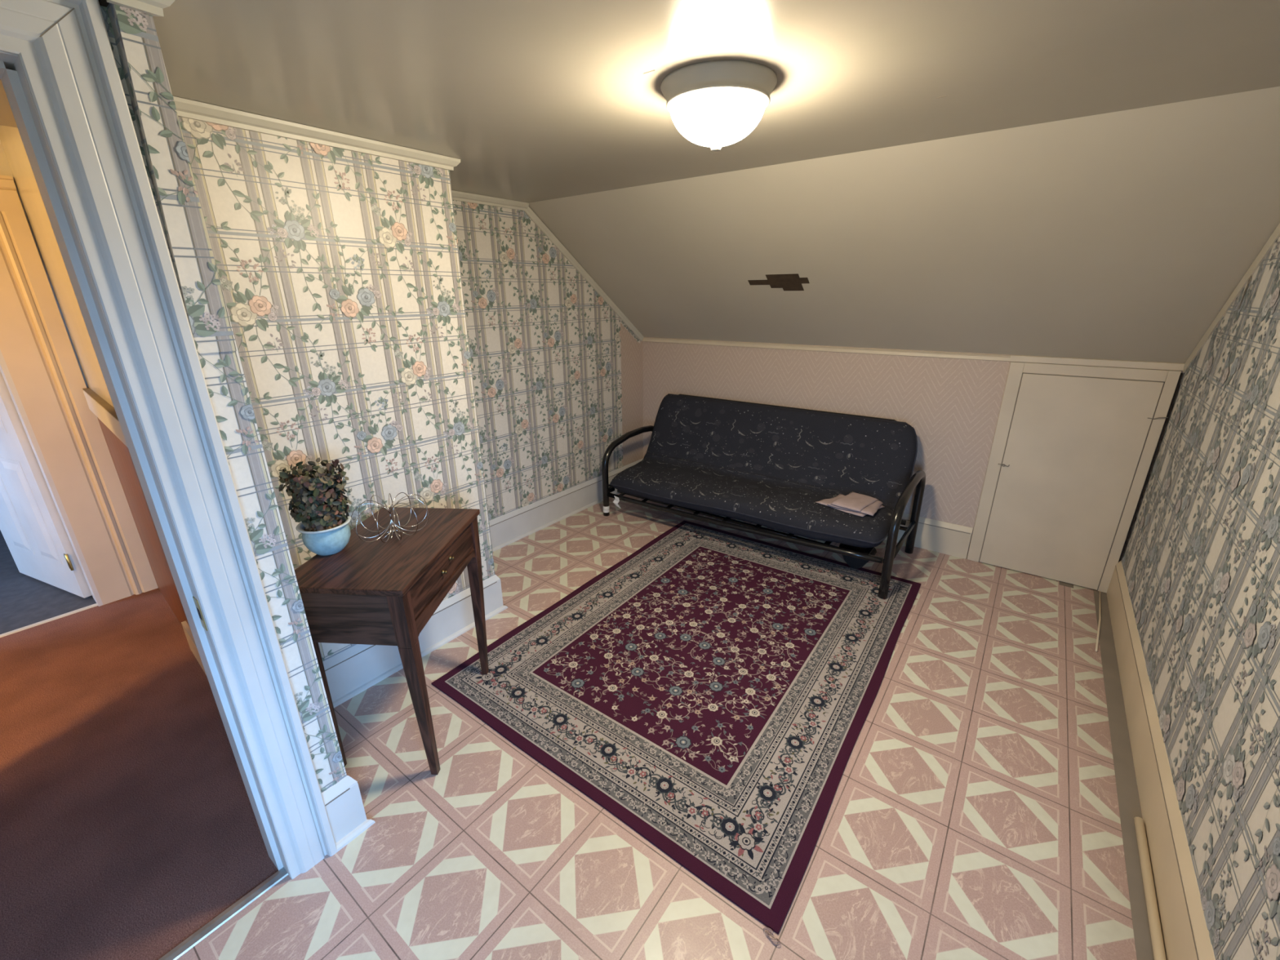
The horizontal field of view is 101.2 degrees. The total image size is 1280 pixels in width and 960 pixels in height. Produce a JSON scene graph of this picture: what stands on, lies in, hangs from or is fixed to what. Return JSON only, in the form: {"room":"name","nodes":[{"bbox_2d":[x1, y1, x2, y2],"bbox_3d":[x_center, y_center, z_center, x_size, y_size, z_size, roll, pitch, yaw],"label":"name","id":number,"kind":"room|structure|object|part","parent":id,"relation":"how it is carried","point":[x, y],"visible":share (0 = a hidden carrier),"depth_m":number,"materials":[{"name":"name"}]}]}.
{"room":"living room","nodes":[
{"label":"living room","id":0,"kind":"room"},
{"bbox_2d":[0,141,88,387],"bbox_3d":[-3.089,-0.369,2.477,0.120,2.270,4.400,14,24,35],"label":"wall","id":1,"kind":"structure","parent":0,"point":[5,170],"depth_m":2.44,"materials":[{"name":"paint"}]},
{"bbox_2d":[0,370,91,598],"bbox_3d":[-3.449,-0.305,2.763,0.775,1.940,0.044,8,21,22],"label":"door","id":2,"kind":"structure","parent":1,"relation":"in","point":[32,527],"depth_m":2.85,"materials":[{"name":"white paint"}]},
{"bbox_3d":[-3.462,-0.341,2.737,0.560,1.650,0.009,8,21,22],"label":"panel","id":3,"kind":"part","parent":2,"relation":"part of","materials":[{"name":"white paint"}]},
{"bbox_2d":[0,174,158,606],"bbox_3d":[-3.226,-0.220,2.302,0.182,2.107,1.192,14,24,35],"label":"door frame","id":4,"kind":"structure","parent":1,"relation":"attached to","point":[36,348],"depth_m":2.63,"materials":[{"name":"beige paint"}]},
{"bbox_2d":[0,603,97,637],"bbox_3d":[-3.220,0.790,2.599,0.030,0.006,0.800,14,24,35],"label":"trim","id":5,"kind":"structure","parent":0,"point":[95,604],"depth_m":2.75,"materials":[{"name":"white wood"}]},
{"bbox_2d":[0,124,114,407],"bbox_3d":[-1.918,-0.221,2.030,2.330,2.270,0.100,15,25,38],"label":"wall","id":6,"kind":"structure","parent":0,"point":[11,140],"depth_m":2.21,"materials":[{"name":"paint"}]},
{"bbox_2d":[82,387,127,446],"bbox_3d":[-1.937,-0.180,1.984,2.244,0.103,0.028,15,25,38],"label":"trim","id":7,"kind":"structure","parent":6,"relation":"attached to","point":[104,411],"depth_m":2.25,"materials":[{"name":"white paint"}]},
{"bbox_2d":[97,417,189,626],"bbox_3d":[-1.934,0.364,2.190,2.264,1.060,0.008,15,25,38],"label":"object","id":8,"kind":"structure","parent":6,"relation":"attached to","point":[121,456],"depth_m":2.55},
{"bbox_2d":[181,621,206,675],"bbox_3d":[-1.613,0.885,2.073,1.412,0.150,0.017,15,25,38],"label":"baseboard","id":9,"kind":"structure","parent":6,"relation":"attached to","point":[186,628],"depth_m":2.41,"materials":[{"name":"beige paint"}]},
{"bbox_2d":[99,3,346,792],"bbox_3d":[-1.428,0.248,0.690,0.165,2.270,1.664,14,24,35],"label":"wall","id":10,"kind":"structure","parent":0,"point":[132,35],"depth_m":1.15,"materials":[{"name":"multicoloured paper"}]},
{"bbox_2d":[97,0,175,17],"bbox_3d":[-0.894,-0.856,0.937,0.082,0.041,0.099,14,24,35],"label":"trim","id":11,"kind":"structure","parent":10,"relation":"attached to","point":[152,7],"depth_m":0.93,"materials":[{"name":"white wood"}]},
{"bbox_2d":[0,51,290,877],"bbox_3d":[-1.298,0.317,0.944,0.122,1.968,0.765,14,24,35],"label":"door","id":12,"kind":"structure","parent":10,"relation":"in","point":[12,77],"depth_m":1.09,"materials":[{"name":"white paint"}]},
{"bbox_3d":[-1.040,0.316,1.242,0.030,0.083,0.002,14,24,35],"label":"strike plate","id":13,"kind":"part","parent":12,"relation":"part of","materials":[{"name":"gold metal"}]},
{"bbox_2d":[0,0,337,879],"bbox_3d":[-1.238,0.276,0.881,0.034,2.087,1.002,14,24,35],"label":"door frame","id":14,"kind":"structure","parent":10,"relation":"attached to","point":[64,50],"depth_m":1.07,"materials":[{"name":"white paint"}]},
{"bbox_2d":[321,775,375,852],"bbox_3d":[-0.899,1.012,1.611,0.034,0.208,0.124,14,24,35],"label":"baseboard","id":15,"kind":"structure","parent":10,"relation":"attached to","point":[343,802],"depth_m":1.61,"materials":[{"name":"white paint"}]},
{"bbox_2d":[177,116,494,661],"bbox_3d":[-1.352,-0.230,2.282,0.696,2.110,1.032,14,24,35],"label":"wall","id":16,"kind":"structure","parent":0,"point":[339,269],"depth_m":1.94,"materials":[{"name":"multicoloured paper"}]},
{"bbox_2d":[173,96,460,170],"bbox_3d":[-1.058,-1.141,1.749,0.035,0.040,1.057,14,24,35],"label":"trim","id":17,"kind":"structure","parent":16,"relation":"attached to","point":[187,108],"depth_m":1.70,"materials":[{"name":"white wood"}]},
{"bbox_2d":[322,574,507,707],"bbox_3d":[-1.043,0.731,2.410,0.034,0.208,1.056,14,24,35],"label":"baseboard","id":18,"kind":"structure","parent":16,"relation":"attached to","point":[358,668],"depth_m":2.35,"materials":[{"name":"white paint"}]},
{"bbox_2d":[453,200,643,520],"bbox_3d":[-0.624,-0.737,3.669,0.104,2.130,2.230,14,24,35],"label":"wall","id":19,"kind":"structure","parent":0,"point":[557,373],"depth_m":3.51,"materials":[{"name":"paper"}]},
{"bbox_2d":[451,190,644,341],"bbox_3d":[-0.601,-1.280,3.401,0.035,0.886,2.109,14,24,35],"label":"trim","id":20,"kind":"structure","parent":19,"relation":"attached to","point":[456,195],"depth_m":3.30,"materials":[{"name":"white wood"}]},
{"bbox_2d":[488,458,643,551],"bbox_3d":[-0.594,0.196,3.915,0.034,0.208,2.130,14,24,35],"label":"baseboard","id":21,"kind":"structure","parent":19,"relation":"attached to","point":[512,526],"depth_m":3.81,"materials":[{"name":"white paint"}]},
{"bbox_2d":[0,493,1142,959],"bbox_3d":[-1.595,0.782,2.678,7.450,0.061,5.710,14,24,35],"label":"floor","id":22,"kind":"structure","parent":0,"point":[973,814],"depth_m":1.70,"materials":[{"name":"tile"}]},
{"bbox_2d":[158,866,288,959],"bbox_3d":[-1.265,1.246,1.258,0.036,0.007,0.754,14,24,35],"label":"trim","id":23,"kind":"structure","parent":22,"relation":"on","point":[181,948],"depth_m":1.43,"materials":[{"name":"metal"}]},
{"bbox_2d":[294,506,488,774],"bbox_3d":[-0.876,0.581,1.985,0.409,0.770,0.630,1,20,4],"label":"table","id":24,"kind":"object","parent":22,"relation":"on","point":[377,592],"visible":0.85,"depth_m":1.71,"materials":[{"name":"brown wood"}]},
{"bbox_2d":[278,457,351,555],"bbox_3d":[-1.069,0.089,1.752,0.197,0.316,0.185,14,24,35],"label":"potted plant","id":25,"kind":"object","parent":24,"relation":"on","point":[316,502],"visible":1,"depth_m":1.71,"materials":[{"name":"green plant"}]},
{"bbox_3d":[-1.060,0.197,1.783,0.142,0.093,0.142,14,24,35],"label":"pot","id":26,"kind":"part","parent":25,"relation":"part of","materials":[{"name":"ceramic"}]},
{"bbox_3d":[-1.070,0.679,1.743,0.050,0.750,0.060,1,20,4],"label":"leg","id":27,"kind":"part","parent":24,"relation":"part of","materials":[{"name":"brown wood"}]},
{"bbox_3d":[-0.908,0.422,1.625,0.355,0.190,0.018,1,20,4],"label":"panel","id":28,"kind":"part","parent":24,"relation":"part of","materials":[{"name":"brown wood"}]},
{"bbox_2d":[350,492,428,542],"bbox_3d":[-0.894,0.133,1.896,0.246,0.134,0.243,-2,20,-5],"label":"ornament","id":29,"kind":"object","parent":24,"relation":"on","point":[389,510],"visible":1,"depth_m":1.89,"materials":[{"name":"silver metal"}]},
{"bbox_3d":[-0.728,0.685,1.718,0.050,0.750,0.060,1,20,4],"label":"leg","id":30,"kind":"part","parent":24,"relation":"part of","materials":[{"name":"brown wood"}]},
{"bbox_3d":[-0.704,0.302,1.872,0.018,0.130,0.562,1,20,4],"label":"drawer","id":31,"kind":"part","parent":24,"relation":"part of","materials":[{"name":"brown wood"}]},
{"bbox_3d":[-0.686,0.499,2.228,0.050,0.739,0.069,1,20,4],"label":"leg","id":32,"kind":"part","parent":24,"relation":"part of","materials":[{"name":"brown wood"}]},
{"bbox_2d":[431,520,920,945],"bbox_3d":[0.338,0.749,2.623,1.651,0.010,2.215,14,24,35],"label":"area rug","id":33,"kind":"object","parent":22,"relation":"on","point":[713,691],"visible":0.99,"depth_m":2.21,"materials":[{"name":"fabric"}]},
{"bbox_2d":[601,393,925,599],"bbox_3d":[0.749,-0.033,3.584,2.033,0.838,0.802,14,24,35],"label":"futon","id":34,"kind":"object","parent":22,"relation":"on","point":[766,465],"visible":0.97,"depth_m":3.43,"materials":[{"name":"black fabric"}]},
{"bbox_3d":[-0.054,-0.016,4.205,0.028,0.065,0.681,14,24,35],"label":"rail","id":35,"kind":"part","parent":34,"relation":"part of","materials":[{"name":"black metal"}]},
{"bbox_3d":[-0.054,-0.106,4.174,0.048,0.596,0.729,14,24,35],"label":"arm frame","id":36,"kind":"part","parent":34,"relation":"part of","materials":[{"name":"black metal"}]},
{"bbox_3d":[0.540,0.273,3.392,1.925,0.085,0.033,14,24,35],"label":"rail","id":37,"kind":"part","parent":34,"relation":"part of","materials":[{"name":"black metal"}]},
{"bbox_3d":[0.874,-0.254,3.728,1.822,0.511,0.315,14,24,35],"label":"frame","id":38,"kind":"part","parent":34,"relation":"part of","materials":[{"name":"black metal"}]},
{"bbox_2d":[815,491,884,516],"bbox_3d":[1.246,0.130,3.099,0.344,0.056,0.264,17,26,41],"label":"folded cloth","id":39,"kind":"object","parent":34,"relation":"on","point":[855,504],"visible":1,"depth_m":3.04,"materials":[{"name":"fabric"}]},
{"bbox_2d":[839,543,876,568],"bbox_3d":[1.308,0.466,3.172,0.204,0.141,0.200,14,24,35],"label":"pouch","id":40,"kind":"object","parent":34,"relation":"hanging from","point":[854,562],"visible":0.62,"depth_m":3.12,"materials":[{"name":"fabric"}]},
{"bbox_3d":[1.534,0.278,3.048,0.048,0.596,0.729,14,24,35],"label":"arm frame","id":41,"kind":"part","parent":34,"relation":"part of","materials":[{"name":"black metal"}]},
{"bbox_3d":[0.872,0.085,3.798,1.925,0.045,0.033,14,24,35],"label":"rail","id":42,"kind":"part","parent":34,"relation":"part of","materials":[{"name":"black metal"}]},
{"bbox_3d":[1.535,0.368,3.080,0.028,0.065,0.681,14,24,35],"label":"rail","id":43,"kind":"part","parent":34,"relation":"part of","materials":[{"name":"black metal"}]},
{"bbox_2d":[1095,591,1101,652],"bbox_3d":[2.345,0.711,2.684,0.015,0.008,0.672,16,25,38],"label":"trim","id":44,"kind":"structure","parent":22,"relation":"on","point":[1100,592],"depth_m":2.67,"materials":[{"name":"beige paint"}]},
{"bbox_2d":[0,0,1279,203],"bbox_3d":[-0.292,-0.847,0.717,3.970,0.081,3.660,14,24,35],"label":"ceiling","id":45,"kind":"structure","parent":0,"point":[535,100],"depth_m":1.29,"materials":[{"name":"paint"}]},
{"bbox_2d":[660,59,777,151],"bbox_3d":[0.207,-0.973,1.414,0.304,0.155,0.304,14,24,35],"label":"ceiling lamp","id":46,"kind":"object","parent":45,"relation":"attached to","point":[715,104],"visible":1,"depth_m":1.32,"materials":[{"name":"white glass"}]},
{"bbox_3d":[0.207,-0.956,1.420,0.252,0.088,0.252,14,24,35],"label":"lamp shade","id":47,"kind":"part","parent":46,"relation":"part of","materials":[{"name":"white glass"}]},
{"bbox_2d":[528,86,1279,363],"bbox_3d":[0.973,-1.153,2.857,3.450,0.948,1.247,14,24,35],"label":"ceiling","id":48,"kind":"structure","parent":0,"point":[1125,234],"depth_m":2.34,"materials":[{"name":"paint"}]},
{"bbox_2d":[747,273,809,290],"bbox_3d":[0.797,-1.137,3.030,0.362,0.087,0.120,14,24,35],"label":"hole","id":49,"kind":"object","parent":48,"relation":"attached to","point":[786,282],"depth_m":3.01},
{"bbox_2d":[642,337,1183,558],"bbox_3d":[1.346,-0.292,3.676,3.450,1.256,0.100,14,24,35],"label":"wall","id":50,"kind":"structure","parent":0,"point":[953,406],"depth_m":3.36,"materials":[{"name":"paint"}]},
{"bbox_2d":[642,337,1184,370],"bbox_3d":[1.313,-0.851,3.427,3.224,0.036,0.012,14,24,35],"label":"trim","id":51,"kind":"structure","parent":50,"relation":"attached to","point":[1040,359],"depth_m":3.07,"materials":[{"name":"beige paint"}]},
{"bbox_2d":[884,513,973,559],"bbox_3d":[1.047,0.153,3.995,2.522,0.208,0.019,14,24,35],"label":"baseboard","id":52,"kind":"structure","parent":50,"relation":"attached to","point":[943,537],"depth_m":3.36,"materials":[{"name":"beige paint"}]},
{"bbox_2d":[966,361,1182,592],"bbox_3d":[2.326,-0.010,2.906,0.691,1.220,0.038,14,24,35],"label":"door","id":53,"kind":"structure","parent":50,"relation":"in","point":[1074,448],"depth_m":2.87,"materials":[{"name":"beige paint"}]},
{"bbox_2d":[1120,236,1279,959],"bbox_3d":[1.858,0.136,1.139,0.626,2.130,3.540,14,24,35],"label":"wall","id":54,"kind":"structure","parent":0,"point":[1200,560],"depth_m":1.55,"materials":[{"name":"paper"}]},
{"bbox_2d":[1093,590,1154,959],"bbox_3d":[1.740,0.999,1.895,0.056,0.001,2.770,14,24,35],"label":"trim","id":55,"kind":"structure","parent":54,"relation":"attached to","point":[1129,804],"depth_m":1.80,"materials":[{"name":"beige wood"}]},
{"bbox_2d":[1133,817,1166,959],"bbox_3d":[0.918,1.368,0.834,0.024,0.023,2.185,14,24,35],"label":"trim","id":56,"kind":"structure","parent":54,"relation":"attached to","point":[1157,944],"depth_m":1.45,"materials":[{"name":"beige paint"}]},
{"bbox_2d":[1106,560,1215,959],"bbox_3d":[1.577,0.996,1.596,0.019,0.208,3.425,14,24,35],"label":"baseboard","id":57,"kind":"structure","parent":54,"relation":"attached to","point":[1185,933],"depth_m":1.59,"materials":[{"name":"beige paint"}]},
{"bbox_2d":[1183,222,1279,372],"bbox_3d":[2.238,-0.776,1.916,0.008,0.894,1.219,14,24,35],"label":"trim","id":58,"kind":"structure","parent":54,"relation":"attached to","point":[1270,242],"depth_m":2.03,"materials":[{"name":"paint"}]}
]}

